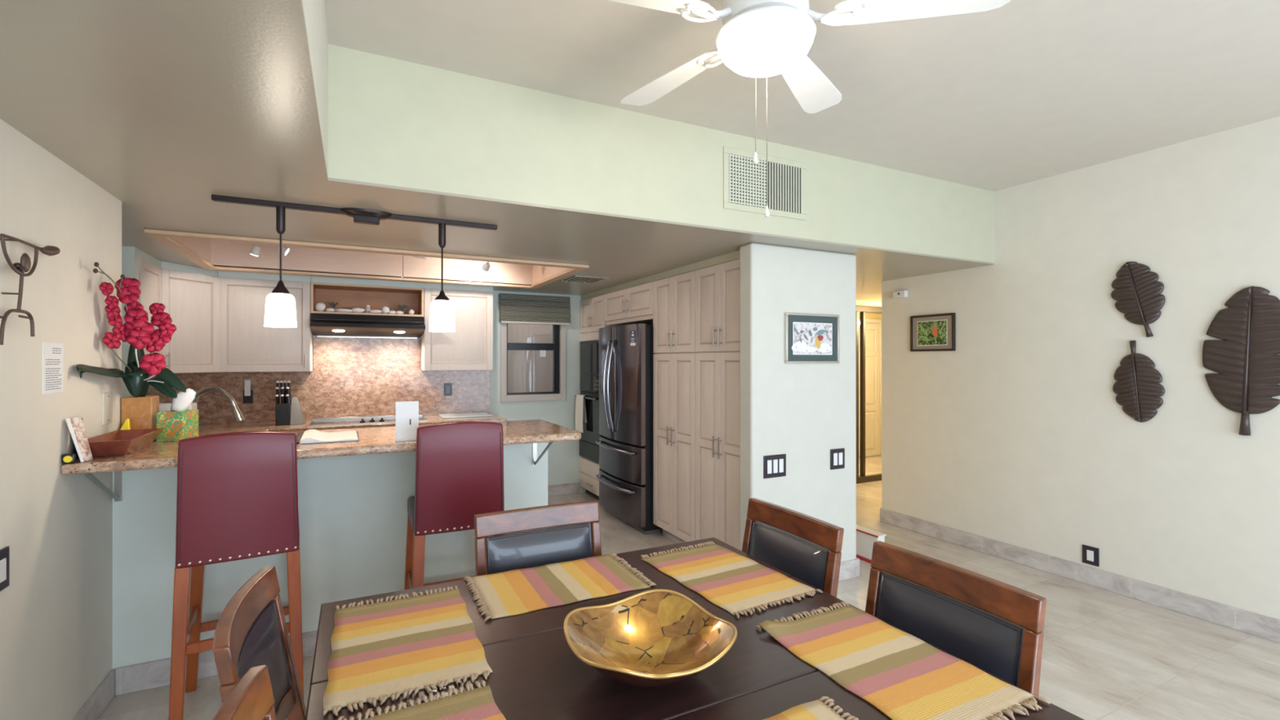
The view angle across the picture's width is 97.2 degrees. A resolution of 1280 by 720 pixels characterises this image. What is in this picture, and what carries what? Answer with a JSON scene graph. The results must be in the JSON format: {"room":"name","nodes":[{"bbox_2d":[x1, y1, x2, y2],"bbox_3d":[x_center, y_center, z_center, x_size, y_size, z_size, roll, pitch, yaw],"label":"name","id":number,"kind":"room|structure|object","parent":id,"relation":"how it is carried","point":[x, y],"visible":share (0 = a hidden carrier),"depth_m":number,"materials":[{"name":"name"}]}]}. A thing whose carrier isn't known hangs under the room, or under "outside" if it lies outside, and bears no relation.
{"room":"dining room","nodes":[
{"label":"dining room","id":0,"kind":"room"},
{"bbox_2d":[0,118,121,719],"bbox_3d":[-1.158,0.368,0.084,0.120,2.165,5.436,0,0,-27],"label":"wall","id":1,"kind":"structure","parent":0,"point":[56,605],"depth_m":1.96,"materials":[{"name":"beige paint"}]},
{"bbox_2d":[0,546,9,591],"bbox_3d":[-1.876,0.620,1.653,0.013,0.120,0.104,0,0,-27],"label":"light switch","id":2,"kind":"object","parent":1,"relation":"attached to","point":[5,552],"visible":1,"depth_m":1.67,"materials":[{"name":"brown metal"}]},
{"bbox_2d":[0,233,60,345],"bbox_3d":[-1.883,-0.211,1.713,0.052,0.338,0.415,0,0,-25],"label":"metal wall sculpture","id":3,"kind":"object","parent":1,"relation":"attached to","point":[24,265],"visible":1,"depth_m":1.69,"materials":[{"name":"metal"}]},
{"bbox_2d":[42,342,63,394],"bbox_3d":[-2.038,0.028,1.960,0.002,0.173,0.147,0,0,-27],"label":"paper notice","id":4,"kind":"object","parent":1,"relation":"attached to","point":[52,353],"visible":1,"depth_m":1.95,"materials":[{"name":"grey"}]},
{"bbox_2d":[72,669,115,719],"bbox_3d":[-1.099,1.391,0.114,0.012,0.118,5.198,0,0,-27],"label":"baseboard","id":5,"kind":"structure","parent":1,"relation":"attached to","point":[93,708],"depth_m":2.29,"materials":[{"name":"stone"}]},
{"bbox_2d":[84,471,122,502],"bbox_3d":[-2.182,0.512,2.286,0.024,0.201,0.370,0,0,-27],"label":"bracket","id":6,"kind":"object","parent":1,"relation":"attached to","point":[117,495],"visible":0.43,"depth_m":2.44,"materials":[{"name":"silver metal"}]},
{"bbox_2d":[102,391,112,425],"bbox_3d":[-2.246,0.203,2.380,0.009,0.132,0.095,0,0,-27],"label":"light switch","id":7,"kind":"object","parent":1,"relation":"attached to","point":[107,397],"visible":1,"depth_m":2.37,"materials":[{"name":"beige plastic"}]},
{"bbox_2d":[121,245,138,397],"bbox_3d":[-3.583,0.371,3.387,0.863,2.165,0.080,0,0,-27],"label":"wall partition","id":8,"kind":"structure","parent":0,"point":[130,255],"depth_m":3.53,"materials":[{"name":"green paint"}]},
{"bbox_2d":[302,0,328,176],"bbox_3d":[-0.232,-0.992,0.139,0.100,0.530,4.655,0,0,-27],"label":"wall","id":9,"kind":"structure","parent":0,"point":[314,12],"depth_m":1.74,"materials":[{"name":"white paint"}]},
{"bbox_2d":[112,442,547,695],"bbox_3d":[-1.442,0.934,2.940,1.951,1.038,0.130,0,0,-27],"label":"wall","id":10,"kind":"structure","parent":0,"point":[353,509],"depth_m":2.79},
{"bbox_2d":[115,630,317,696],"bbox_3d":[-1.404,1.394,2.879,1.939,0.118,0.012,0,0,-27],"label":"baseboard","id":11,"kind":"structure","parent":10,"relation":"attached to","point":[156,673],"depth_m":2.50,"materials":[{"name":"stone"}]},
{"bbox_2d":[61,419,581,475],"bbox_3d":[-1.340,0.392,2.784,1.989,0.038,0.750,0,0,-27],"label":"countertop","id":12,"kind":"structure","parent":10,"relation":"on","point":[377,440],"depth_m":2.48,"materials":[{"name":"stone"}]},
{"bbox_2d":[61,453,75,463],"bbox_3d":[-2.047,0.354,2.022,0.037,0.036,0.018,0,0,-27],"label":"tape measure","id":13,"kind":"object","parent":12,"relation":"on","point":[65,458],"visible":1,"depth_m":2.02,"materials":[{"name":"black plastic"}]},
{"bbox_2d":[71,417,83,459],"bbox_3d":[-2.110,0.297,2.118,0.007,0.149,0.085,0,0,-27],"label":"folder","id":14,"kind":"object","parent":12,"relation":"on","point":[74,451],"visible":0.21,"depth_m":2.09,"materials":[{"name":"black plastic"}]},
{"bbox_2d":[65,417,93,462],"bbox_3d":[-2.046,0.290,2.059,0.046,0.162,0.065,0,0,-5],"label":"brochure","id":15,"kind":"object","parent":12,"relation":"on","point":[76,427],"visible":1,"depth_m":2.06,"materials":[{"name":"white paper"}]},
{"bbox_2d":[73,427,164,457],"bbox_3d":[-2.104,0.338,2.297,0.166,0.069,0.427,0,0,-27],"label":"serving tray","id":16,"kind":"object","parent":12,"relation":"on","point":[117,442],"visible":0.97,"depth_m":2.23,"materials":[{"name":"red paint"}]},
{"bbox_2d":[120,418,130,430],"bbox_3d":[-2.282,0.316,2.498,0.040,0.112,0.051,0,0,-27],"label":"folded napkin","id":17,"kind":"object","parent":12,"relation":"on","point":[126,425],"visible":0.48,"depth_m":2.50,"materials":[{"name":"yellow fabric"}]},
{"bbox_2d":[120,395,159,440],"bbox_3d":[-2.292,0.270,2.588,0.110,0.204,0.112,0,0,-27],"label":"wooden vase","id":18,"kind":"object","parent":12,"relation":"on","point":[141,411],"visible":0.67,"depth_m":2.55,"materials":[{"name":"brown wood"}]},
{"bbox_2d":[75,262,186,398],"bbox_3d":[-2.089,-0.103,2.386,0.267,0.550,0.567,0,0,-27],"label":"orchid","id":19,"kind":"object","parent":18,"relation":"in","point":[140,334],"visible":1,"depth_m":2.41,"materials":[{"name":"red plant"}]},
{"bbox_2d":[156,387,198,441],"bbox_3d":[-2.150,0.252,2.638,0.128,0.240,0.125,0,0,-14],"label":"tissue box","id":20,"kind":"object","parent":12,"relation":"on","point":[180,423],"visible":0.88,"depth_m":2.60,"materials":[{"name":"cardboard"}]},
{"bbox_2d":[296,429,358,444],"bbox_3d":[-1.491,0.359,2.697,0.259,0.026,0.364,0,0,-27],"label":"booklet","id":21,"kind":"object","parent":12,"relation":"on","point":[310,436],"visible":0.91,"depth_m":2.64,"materials":[{"name":"white paper"}]},
{"bbox_2d":[395,400,418,441],"bbox_3d":[-1.082,0.282,2.621,0.099,0.180,0.055,0,0,-27],"label":"sign card","id":22,"kind":"object","parent":12,"relation":"on","point":[406,412],"visible":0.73,"depth_m":2.61,"materials":[{"name":"white paper"}]},
{"bbox_2d":[532,441,553,465],"bbox_3d":[-0.531,0.513,3.121,0.024,0.201,0.370,0,0,-27],"label":"bracket","id":23,"kind":"object","parent":10,"relation":"attached to","point":[535,460],"visible":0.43,"depth_m":3.28,"materials":[{"name":"silver metal"}]},
{"bbox_2d":[213,290,586,493],"bbox_3d":[-2.096,0.373,5.540,4.620,2.165,0.140,0,0,-27],"label":"wall","id":24,"kind":"structure","parent":0,"point":[563,456],"depth_m":6.08,"materials":[{"name":"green paint"}]},
{"bbox_2d":[161,261,219,373],"bbox_3d":[-3.595,-0.306,4.325,0.603,0.806,0.672,0,0,-27],"label":"upper cabinet","id":25,"kind":"object","parent":24,"relation":"attached to","point":[190,294],"visible":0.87,"depth_m":4.26,"materials":[{"name":"brown wood"}]},
{"bbox_2d":[217,270,312,372],"bbox_3d":[-3.124,-0.306,4.738,0.633,0.806,0.360,0,0,-27],"label":"upper cabinet","id":26,"kind":"object","parent":24,"relation":"attached to","point":[246,345],"visible":0.98,"depth_m":4.59,"materials":[{"name":"brown wood"}]},
{"bbox_2d":[146,337,489,424],"bbox_3d":[-2.768,0.165,5.110,2.781,0.738,0.019,0,0,-27],"label":"backsplash","id":27,"kind":"structure","parent":24,"relation":"attached to","point":[349,376],"depth_m":5.17,"materials":[{"name":"tile"}]},
{"bbox_2d":[243,390,253,403],"bbox_3d":[-3.338,0.312,4.805,0.070,0.115,0.011,0,0,-27],"label":"power outlet","id":28,"kind":"object","parent":27,"relation":"attached to","point":[246,399],"visible":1,"depth_m":4.80,"materials":[{"name":"black plastic"}]},
{"bbox_2d":[244,379,250,395],"bbox_3d":[-3.328,0.237,4.784,0.042,0.135,0.033,0,0,-27],"label":"plug adapter","id":29,"kind":"object","parent":28,"relation":"attached to","point":[246,383],"visible":1,"depth_m":4.77,"materials":[{"name":"white plastic"}]},
{"bbox_2d":[444,382,452,395],"bbox_3d":[-1.885,0.289,5.540,0.075,0.123,0.011,0,0,-27],"label":"power outlet","id":30,"kind":"object","parent":27,"relation":"attached to","point":[447,386],"visible":1,"depth_m":5.54,"materials":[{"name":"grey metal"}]},
{"bbox_2d":[311,275,423,316],"bbox_3d":[-2.447,-0.552,5.099,0.896,0.314,0.328,0,0,-27],"label":"upper cabinet","id":31,"kind":"object","parent":24,"relation":"attached to","point":[349,293],"visible":0.76,"depth_m":5.11,"materials":[{"name":"brown wood"}]},
{"bbox_2d":[314,302,325,311],"bbox_3d":[-2.745,-0.454,4.844,0.079,0.086,0.066,0,0,-41],"label":"seashell","id":32,"kind":"object","parent":31,"relation":"on","point":[319,306],"visible":0.91,"depth_m":4.82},
{"bbox_2d":[351,307,364,312],"bbox_3d":[-2.489,-0.440,4.975,0.115,0.048,0.064,0,0,-27],"label":"seashell","id":33,"kind":"object","parent":31,"relation":"on","point":[353,309],"visible":0.93,"depth_m":4.95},
{"bbox_2d":[313,311,422,316],"bbox_3d":[-2.443,-0.404,5.091,0.860,0.018,0.310,0,0,-27],"label":"shelf","id":34,"kind":"object","parent":31,"relation":"attached to","point":[420,314],"depth_m":4.95,"materials":[{"name":"brown wood"}]},
{"bbox_2d":[309,313,425,338],"bbox_3d":[-2.419,-0.299,5.043,0.894,0.188,0.452,0,0,-27],"label":"range hood","id":35,"kind":"object","parent":24,"relation":"attached to","point":[322,325],"visible":1,"depth_m":4.94,"materials":[{"name":"black metal"}]},
{"bbox_2d":[420,282,493,370],"bbox_3d":[-1.767,-0.305,5.443,0.625,0.806,0.327,0,0,-27],"label":"upper cabinet","id":36,"kind":"object","parent":24,"relation":"attached to","point":[470,347],"visible":0.96,"depth_m":5.31,"materials":[{"name":"brown wood"}]},
{"bbox_2d":[500,323,565,402],"bbox_3d":[-1.133,-0.051,5.976,0.700,0.966,0.092,0,0,-27],"label":"window","id":37,"kind":"structure","parent":24,"relation":"in","point":[505,346],"depth_m":5.98,"materials":[{"name":"black plastic"}]},
{"bbox_2d":[498,293,570,324],"bbox_3d":[-1.089,-0.527,5.910,0.760,0.303,0.061,0,0,-27],"label":"roman shade","id":38,"kind":"object","parent":24,"relation":"attached to","point":[513,308],"visible":1,"depth_m":5.89,"materials":[{"name":"grey fabric"}]},
{"bbox_2d":[547,482,579,496],"bbox_3d":[-1.093,1.397,5.961,0.970,0.118,0.012,0,0,-27],"label":"baseboard","id":39,"kind":"structure","parent":24,"relation":"attached to","point":[566,488],"depth_m":6.09,"materials":[{"name":"stone"}]},
{"bbox_2d":[0,0,994,302],"bbox_3d":[1.802,-0.878,3.086,10.400,0.377,8.120,0,0,-27],"label":"ceiling","id":40,"kind":"structure","parent":0,"point":[165,106],"depth_m":2.18,"materials":[{"name":"beige paint"}]},
{"bbox_2d":[211,194,497,230],"bbox_3d":[-1.306,-0.685,2.717,1.223,0.055,0.126,0,0,-27],"label":"track rail","id":41,"kind":"object","parent":40,"relation":"attached to","point":[361,215],"visible":1,"depth_m":2.67,"materials":[{"name":"brown metal"}]},
{"bbox_2d":[263,205,297,327],"bbox_3d":[-1.627,-0.421,2.554,0.126,0.542,0.126,0,0,-27],"label":"pendant light","id":42,"kind":"object","parent":41,"relation":"hanging from","point":[280,305],"visible":1,"depth_m":2.52,"materials":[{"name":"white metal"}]},
{"bbox_2d":[428,222,454,332],"bbox_3d":[-1.006,-0.418,2.868,0.126,0.547,0.126,0,0,-27],"label":"pendant light","id":43,"kind":"object","parent":41,"relation":"hanging from","point":[442,317],"visible":1,"depth_m":2.83,"materials":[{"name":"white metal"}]},
{"bbox_2d":[561,275,609,284],"bbox_3d":[-0.481,-0.705,4.952,0.310,0.010,0.350,0,0,-27],"label":"ceiling vent","id":44,"kind":"object","parent":40,"relation":"in","point":[576,278],"visible":1,"depth_m":4.92,"materials":[{"name":"metal"}]},
{"bbox_3d":[-2.033,-1.033,4.464,2.000,0.025,0.030,0,0,-27],"label":"track rail","id":45,"kind":"object","parent":40,"relation":"attached to","visible":0},
{"bbox_2d":[249,244,260,256],"bbox_3d":[-2.793,-0.887,4.094,0.070,0.267,0.061,0,0,31],"label":"spotlight","id":46,"kind":"object","parent":45,"relation":"attached to","point":[255,250],"visible":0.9,"depth_m":4.07,"materials":[{"name":"white"}]},
{"bbox_2d":[277,245,288,255],"bbox_3d":[-2.631,-0.896,4.161,0.074,0.250,0.062,0,0,-27],"label":"spotlight","id":47,"kind":"object","parent":45,"relation":"attached to","point":[284,250],"visible":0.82,"depth_m":4.14,"materials":[{"name":"white"}]},
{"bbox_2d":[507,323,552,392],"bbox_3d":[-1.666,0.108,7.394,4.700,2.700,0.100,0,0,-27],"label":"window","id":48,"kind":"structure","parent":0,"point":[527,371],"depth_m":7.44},
{"bbox_2d":[328,44,994,262],"bbox_3d":[0.631,-0.989,3.240,4.440,0.530,0.100,0,0,-27],"label":"wall","id":49,"kind":"structure","parent":0,"point":[392,122],"depth_m":2.73,"materials":[{"name":"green paint"}]},
{"bbox_2d":[723,146,806,220],"bbox_3d":[0.725,-1.002,3.225,0.597,0.340,0.010,0,0,-27],"label":"grille","id":50,"kind":"object","parent":49,"relation":"attached to","point":[744,182],"visible":0.93,"depth_m":3.21,"materials":[{"name":"metal"}]},
{"bbox_2d":[97,480,1279,719],"bbox_3d":[1.526,1.504,3.628,10.400,0.100,9.700,0,0,-27],"label":"floor","id":51,"kind":"structure","parent":0,"point":[1107,655],"depth_m":2.79,"materials":[{"name":"stone"}]},
{"bbox_2d":[168,431,303,719],"bbox_3d":[-1.673,0.867,2.380,0.443,1.173,0.538,0,0,-32],"label":"bar stool","id":52,"kind":"object","parent":51,"relation":"on","point":[237,491],"visible":0.98,"depth_m":2.16,"materials":[{"name":"red leather"}]},
{"bbox_2d":[212,665,276,719],"bbox_3d":[-0.364,0.995,0.891,0.550,0.912,0.463,0,0,-26],"label":"dining chair","id":53,"kind":"object","parent":51,"relation":"on","point":[251,698],"visible":1,"depth_m":0.94,"materials":[{"name":"brown wood"}]},
{"bbox_2d":[213,565,306,719],"bbox_3d":[-0.665,0.995,1.363,0.550,0.912,0.463,0,0,-24],"label":"dining chair","id":54,"kind":"object","parent":51,"relation":"on","point":[251,631],"visible":0.74,"depth_m":1.34,"materials":[{"name":"brown wood"}]},
{"bbox_2d":[404,421,504,589],"bbox_3d":[-0.914,0.868,2.764,0.443,1.173,0.538,0,0,-26],"label":"bar stool","id":55,"kind":"object","parent":51,"relation":"on","point":[460,465],"visible":0.66,"depth_m":2.53,"materials":[{"name":"red leather"}]},
{"bbox_2d":[474,500,601,576],"bbox_3d":[-0.260,0.996,1.846,0.463,0.912,0.532,0,0,-27],"label":"dining chair","id":56,"kind":"object","parent":51,"relation":"on","point":[528,548],"visible":0.38,"depth_m":2.03,"materials":[{"name":"brown wood"}]},
{"bbox_2d":[580,288,613,499],"bbox_3d":[-0.230,0.374,6.023,0.684,2.164,0.678,0,0,-27],"label":"tall cabinet","id":57,"kind":"object","parent":51,"relation":"on","point":[593,304],"visible":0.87,"depth_m":5.89,"materials":[{"name":"brown wood"}]},
{"bbox_2d":[574,391,599,463],"bbox_3d":[-0.283,0.697,5.997,0.651,0.708,0.660,0,0,-27],"label":"oven","id":58,"kind":"object","parent":57,"relation":"in","point":[588,448],"visible":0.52,"depth_m":5.83,"materials":[{"name":"black metal"}]},
{"bbox_2d":[575,394,587,432],"bbox_3d":[-0.618,0.562,5.965,0.063,0.389,0.208,0,0,-27],"label":"hand towel","id":59,"kind":"object","parent":58,"relation":"hanging from","point":[580,402],"visible":0.95,"depth_m":5.94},
{"bbox_2d":[580,339,598,393],"bbox_3d":[-0.257,0.069,6.011,0.593,0.545,0.660,0,0,-27],"label":"microwave","id":60,"kind":"object","parent":57,"relation":"in","point":[589,348],"visible":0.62,"depth_m":5.89,"materials":[{"name":"glass"}]},
{"bbox_2d":[595,323,662,534],"bbox_3d":[0.076,0.576,5.182,0.867,1.758,0.918,0,0,-27],"label":"refrigerator","id":61,"kind":"object","parent":51,"relation":"on","point":[625,352],"visible":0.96,"depth_m":4.78,"materials":[{"name":"black metal"}]},
{"bbox_2d":[630,331,635,346],"bbox_3d":[-0.059,-0.180,4.721,0.002,0.119,0.071,0,0,-35],"label":"sticker","id":62,"kind":"object","parent":61,"relation":"attached to","point":[632,333],"depth_m":4.72,"materials":[{"name":"white paper"}]},
{"bbox_2d":[653,262,697,542],"bbox_3d":[0.528,0.373,4.524,0.684,2.164,0.642,0,0,-27],"label":"pantry cabinet","id":63,"kind":"object","parent":51,"relation":"on","point":[673,290],"visible":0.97,"depth_m":4.34,"materials":[{"name":"brown wood"}]},
{"bbox_2d":[305,537,1084,719],"bbox_3d":[-0.010,1.071,1.316,1.340,0.760,1.320,0,0,-27],"label":"dining table","id":64,"kind":"object","parent":51,"relation":"on","point":[535,674],"visible":0.44,"depth_m":1.23,"materials":[{"name":"brown wood"}]},
{"bbox_2d":[322,585,492,715],"bbox_3d":[-0.583,0.685,1.399,0.330,0.012,0.554,0,0,-26],"label":"placemat","id":65,"kind":"object","parent":64,"relation":"on","point":[381,651],"visible":1,"depth_m":1.34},
{"bbox_2d":[337,680,506,719],"bbox_3d":[-0.342,0.684,0.897,0.325,0.012,0.555,0,0,-29],"label":"placemat","id":66,"kind":"object","parent":64,"relation":"on","point":[477,704],"visible":1,"depth_m":1.11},
{"bbox_2d":[463,552,656,621],"bbox_3d":[-0.251,0.685,1.748,0.529,0.012,0.324,0,0,-27],"label":"placemat","id":67,"kind":"object","parent":64,"relation":"on","point":[518,591],"visible":1,"depth_m":1.73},
{"bbox_2d":[563,589,737,688],"bbox_3d":[0.020,0.637,1.256,0.358,0.104,0.357,0,0,-27],"label":"decorative bowl","id":68,"kind":"object","parent":64,"relation":"on","point":[653,637],"visible":1,"depth_m":1.30,"materials":[{"name":"gold metal"}]},
{"bbox_2d":[640,541,822,618],"bbox_3d":[0.267,0.685,1.820,0.325,0.012,0.550,0,0,-30],"label":"placemat","id":69,"kind":"object","parent":64,"relation":"on","point":[737,584],"visible":1,"depth_m":1.78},
{"bbox_2d":[762,696,858,719],"bbox_3d":[0.219,0.684,0.895,0.530,0.012,0.320,0,0,-27],"label":"placemat","id":70,"kind":"object","parent":64,"relation":"on","point":[817,709],"visible":1,"depth_m":1.10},
{"bbox_2d":[755,601,1050,719],"bbox_3d":[0.556,0.679,1.295,0.325,0.023,0.540,0,0,-27],"label":"placemat","id":71,"kind":"object","parent":64,"relation":"on","point":[902,675],"visible":1,"depth_m":1.25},
{"bbox_2d":[695,249,739,549],"bbox_3d":[0.812,0.372,3.962,0.684,2.164,0.614,0,0,-27],"label":"pantry cabinet","id":72,"kind":"object","parent":51,"relation":"on","point":[717,277],"visible":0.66,"depth_m":3.84,"materials":[{"name":"brown wood"}]},
{"bbox_2d":[742,497,844,597],"bbox_3d":[0.324,0.996,1.897,0.532,0.912,0.463,0,0,-27],"label":"dining chair","id":73,"kind":"object","parent":51,"relation":"on","point":[806,548],"visible":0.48,"depth_m":1.95,"materials":[{"name":"black leather"}]},
{"bbox_2d":[856,524,886,563],"bbox_3d":[1.637,1.348,4.143,0.090,0.213,0.340,0,0,-27],"label":"storage box","id":74,"kind":"object","parent":51,"relation":"on","point":[865,537],"visible":0.35,"depth_m":4.08,"materials":[{"name":"white paint"}]},
{"bbox_2d":[865,541,1046,696],"bbox_3d":[0.592,0.995,1.368,0.532,0.912,0.463,0,0,-27],"label":"dining chair","id":75,"kind":"object","parent":51,"relation":"on","point":[997,627],"visible":0.66,"depth_m":1.42,"materials":[{"name":"black leather"}]},
{"bbox_2d":[739,242,856,562],"bbox_3d":[1.039,0.371,3.657,0.885,2.165,0.130,0,0,-27],"label":"wall pillar","id":76,"kind":"structure","parent":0,"point":[801,411],"depth_m":3.56,"materials":[{"name":"white paint"}]},
{"bbox_2d":[763,453,786,478],"bbox_3d":[0.832,0.654,3.473,0.173,0.138,0.011,0,0,-27],"label":"light switch","id":77,"kind":"object","parent":76,"relation":"attached to","point":[774,465],"visible":1,"depth_m":3.47,"materials":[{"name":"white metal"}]},
{"bbox_2d":[784,312,839,363],"bbox_3d":[1.103,-0.137,3.605,0.448,0.315,0.022,0,0,-27],"label":"framed picture","id":78,"kind":"object","parent":76,"relation":"attached to","point":[809,338],"visible":1,"depth_m":3.60,"materials":[{"name":"paper"}]},
{"bbox_2d":[791,323,831,354],"bbox_3d":[1.097,-0.136,3.598,0.339,0.193,0.003,0,0,-27],"label":"print","id":79,"kind":"object","parent":78,"relation":"attached to","point":[806,338],"depth_m":3.60},
{"bbox_2d":[830,448,844,469],"bbox_3d":[1.300,0.650,3.710,0.125,0.133,0.011,0,0,-27],"label":"light switch","id":80,"kind":"object","parent":76,"relation":"attached to","point":[837,455],"visible":1,"depth_m":3.71,"materials":[{"name":"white plastic"}]},
{"bbox_2d":[838,558,859,581],"bbox_3d":[1.071,1.395,3.593,0.905,0.118,0.012,0,0,-27],"label":"baseboard","id":81,"kind":"structure","parent":76,"relation":"attached to","point":[850,569],"depth_m":3.75,"materials":[{"name":"stone"}]},
{"bbox_2d":[324,0,1279,191],"bbox_3d":[1.807,-1.306,1.159,4.460,0.100,4.675,0,0,-27],"label":"ceiling","id":82,"kind":"structure","parent":0,"point":[1017,92],"depth_m":2.43,"materials":[{"name":"paint"}]},
{"bbox_2d":[608,0,1010,217],"bbox_3d":[0.345,-0.846,1.728,1.285,0.817,1.304,0,0,-27],"label":"ceiling fan","id":83,"kind":"object","parent":82,"relation":"hanging from","point":[757,38],"visible":1,"depth_m":1.66,"materials":[{"name":"beige"}]},
{"bbox_2d":[856,300,881,306],"bbox_3d":[2.666,0.375,6.827,4.880,2.165,0.120,0,0,-27],"label":"wall","id":84,"kind":"structure","parent":0,"point":[858,302],"depth_m":6.81,"materials":[{"name":"yellow paint"}]},
{"bbox_2d":[858,311,862,476],"bbox_3d":[2.131,0.407,6.473,1.145,1.960,0.006,0,0,-27],"label":"mirror","id":85,"kind":"object","parent":84,"relation":"attached to","point":[860,313],"depth_m":6.72,"materials":[{"name":"white mirror"}]},
{"bbox_2d":[856,305,881,484],"bbox_3d":[3.009,0.407,6.902,3.200,2.100,0.054,0,0,-27],"label":"closet door","id":86,"kind":"structure","parent":84,"relation":"in","point":[868,318],"depth_m":6.76,"materials":[{"name":"beige wood"}]},
{"bbox_2d":[865,311,881,475],"bbox_3d":[3.089,0.407,6.944,0.920,1.960,0.006,0,0,-27],"label":"mirror","id":87,"kind":"object","parent":86,"relation":"attached to","point":[873,319],"depth_m":6.80,"materials":[{"name":"white mirror"}]},
{"bbox_2d":[881,115,1279,619],"bbox_3d":[3.517,0.099,2.585,0.120,2.707,5.680,0,0,-27],"label":"wall","id":88,"kind":"structure","parent":0,"point":[1019,435],"depth_m":3.61,"materials":[{"name":"beige paint"}]},
{"bbox_2d":[893,289,907,298],"bbox_3d":[2.256,-0.570,4.892,0.049,0.060,0.125,0,0,-27],"label":"sensor","id":89,"kind":"object","parent":88,"relation":"attached to","point":[899,294],"visible":1,"depth_m":4.87,"materials":[{"name":"white plastic"}]},
{"bbox_2d":[910,312,955,351],"bbox_3d":[2.400,-0.223,4.635,0.024,0.301,0.394,0,0,-27],"label":"framed picture","id":90,"kind":"object","parent":88,"relation":"attached to","point":[931,332],"visible":1,"depth_m":4.62,"materials":[{"name":"brown"}]},
{"bbox_2d":[917,320,946,345],"bbox_3d":[2.397,-0.221,4.636,0.002,0.194,0.258,0,0,-27],"label":"print","id":91,"kind":"object","parent":90,"relation":"attached to","point":[930,332],"depth_m":4.63,"materials":[{"name":"green"}]},
{"bbox_2d":[880,507,1279,643],"bbox_3d":[3.428,1.394,2.613,0.012,0.118,5.572,0,0,-27],"label":"baseboard","id":92,"kind":"structure","parent":88,"relation":"attached to","point":[1265,627],"depth_m":3.56,"materials":[{"name":"stone"}]},
{"bbox_2d":[1082,544,1099,566],"bbox_3d":[2.908,1.262,3.642,0.012,0.117,0.092,0,0,-27],"label":"power outlet","id":93,"kind":"object","parent":88,"relation":"attached to","point":[1091,555],"visible":1,"depth_m":3.63,"materials":[{"name":"black plastic"}]},
{"bbox_2d":[1086,549,1093,561],"bbox_3d":[2.904,1.262,3.640,0.004,0.067,0.038,0,0,-27],"label":"socket","id":94,"kind":"object","parent":93,"relation":"attached to","point":[1090,553],"depth_m":3.64,"materials":[{"name":"white plastic"}]},
{"bbox_2d":[1111,261,1165,337],"bbox_3d":[3.006,-0.368,3.414,0.045,0.468,0.262,0,0,-27],"label":"leaf","id":95,"kind":"object","parent":88,"relation":"attached to","point":[1137,292],"visible":1,"depth_m":3.39,"materials":[{"name":"brown wood"}]},
{"bbox_2d":[1112,340,1164,422],"bbox_3d":[3.007,0.129,3.410,0.045,0.494,0.252,0,0,-27],"label":"leaf wall decoration","id":96,"kind":"object","parent":88,"relation":"attached to","point":[1137,388],"visible":1,"depth_m":3.40,"materials":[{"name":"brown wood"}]},
{"bbox_2d":[1202,285,1279,435],"bbox_3d":[3.223,0.005,2.988,0.053,0.790,0.366,0,0,-27],"label":"leaf wall decoration","id":97,"kind":"object","parent":88,"relation":"attached to","point":[1246,360],"visible":1,"depth_m":2.98,"materials":[{"name":"brown wood"}]},
{"bbox_3d":[-3.831,0.372,3.985,0.120,2.165,1.070,0,0,-27],"label":"wall","id":98,"kind":"structure","parent":0,"visible":0},
{"bbox_2d":[138,249,162,355],"bbox_3d":[-3.465,-0.307,3.764,0.328,0.806,0.465,0,0,-27],"label":"upper cabinet","id":99,"kind":"object","parent":98,"relation":"attached to","point":[150,270],"visible":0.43,"depth_m":3.80,"materials":[{"name":"brown wood"}]},
{"bbox_3d":[0.600,0.373,5.239,0.080,2.165,3.090,0,0,-27],"label":"wall","id":100,"kind":"structure","parent":0,"visible":0},
{"bbox_2d":[604,275,654,326],"bbox_3d":[0.153,-0.526,5.266,0.684,0.364,1.016,0,0,-27],"label":"upper cabinet","id":101,"kind":"object","parent":100,"relation":"attached to","point":[631,302],"visible":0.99,"depth_m":5.08,"materials":[{"name":"brown wood"}]},
{"bbox_3d":[-1.873,1.015,5.205,1.114,0.881,0.649,0,0,-27],"label":"base cabinet","id":102,"kind":"object","parent":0,"visible":0},
{"bbox_2d":[198,413,506,435],"bbox_3d":[-2.387,0.553,3.916,3.215,0.038,2.455,0,0,-27],"label":"countertop","id":103,"kind":"structure","parent":102,"relation":"on","point":[203,429],"depth_m":4.59,"materials":[{"name":"stone"}]},
{"bbox_2d":[159,402,196,412],"bbox_3d":[-2.365,0.377,2.859,0.170,0.312,0.122,0,0,-27],"label":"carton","id":104,"kind":"object","parent":103,"relation":"on","point":[162,406],"visible":0.09,"depth_m":2.81,"materials":[{"name":"white cardboard"}]},
{"bbox_2d":[192,386,244,422],"bbox_3d":[-2.366,0.340,3.098,0.379,0.384,0.066,0,0,3],"label":"faucet","id":105,"kind":"object","parent":103,"relation":"on","point":[238,416],"visible":0.59,"depth_m":3.09,"materials":[{"name":"silver metal"}]},
{"bbox_2d":[275,396,306,425],"bbox_3d":[-2.922,0.421,4.730,0.204,0.227,0.235,0,0,-27],"label":"knife block","id":106,"kind":"object","parent":103,"relation":"on","point":[286,414],"visible":1,"depth_m":4.64,"materials":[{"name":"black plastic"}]},
{"bbox_2d":[307,413,428,426],"bbox_3d":[-2.369,0.517,4.949,0.910,0.037,0.468,0,0,-27],"label":"cooktop","id":107,"kind":"object","parent":103,"relation":"in","point":[390,418],"visible":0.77,"depth_m":4.90,"materials":[{"name":"silver glass"}]},
{"bbox_2d":[438,412,493,418],"bbox_3d":[-1.675,0.529,5.405,0.450,0.012,0.360,0,0,-27],"label":"cutting board","id":108,"kind":"object","parent":103,"relation":"on","point":[472,414],"visible":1,"depth_m":5.35,"materials":[{"name":"white plastic"}]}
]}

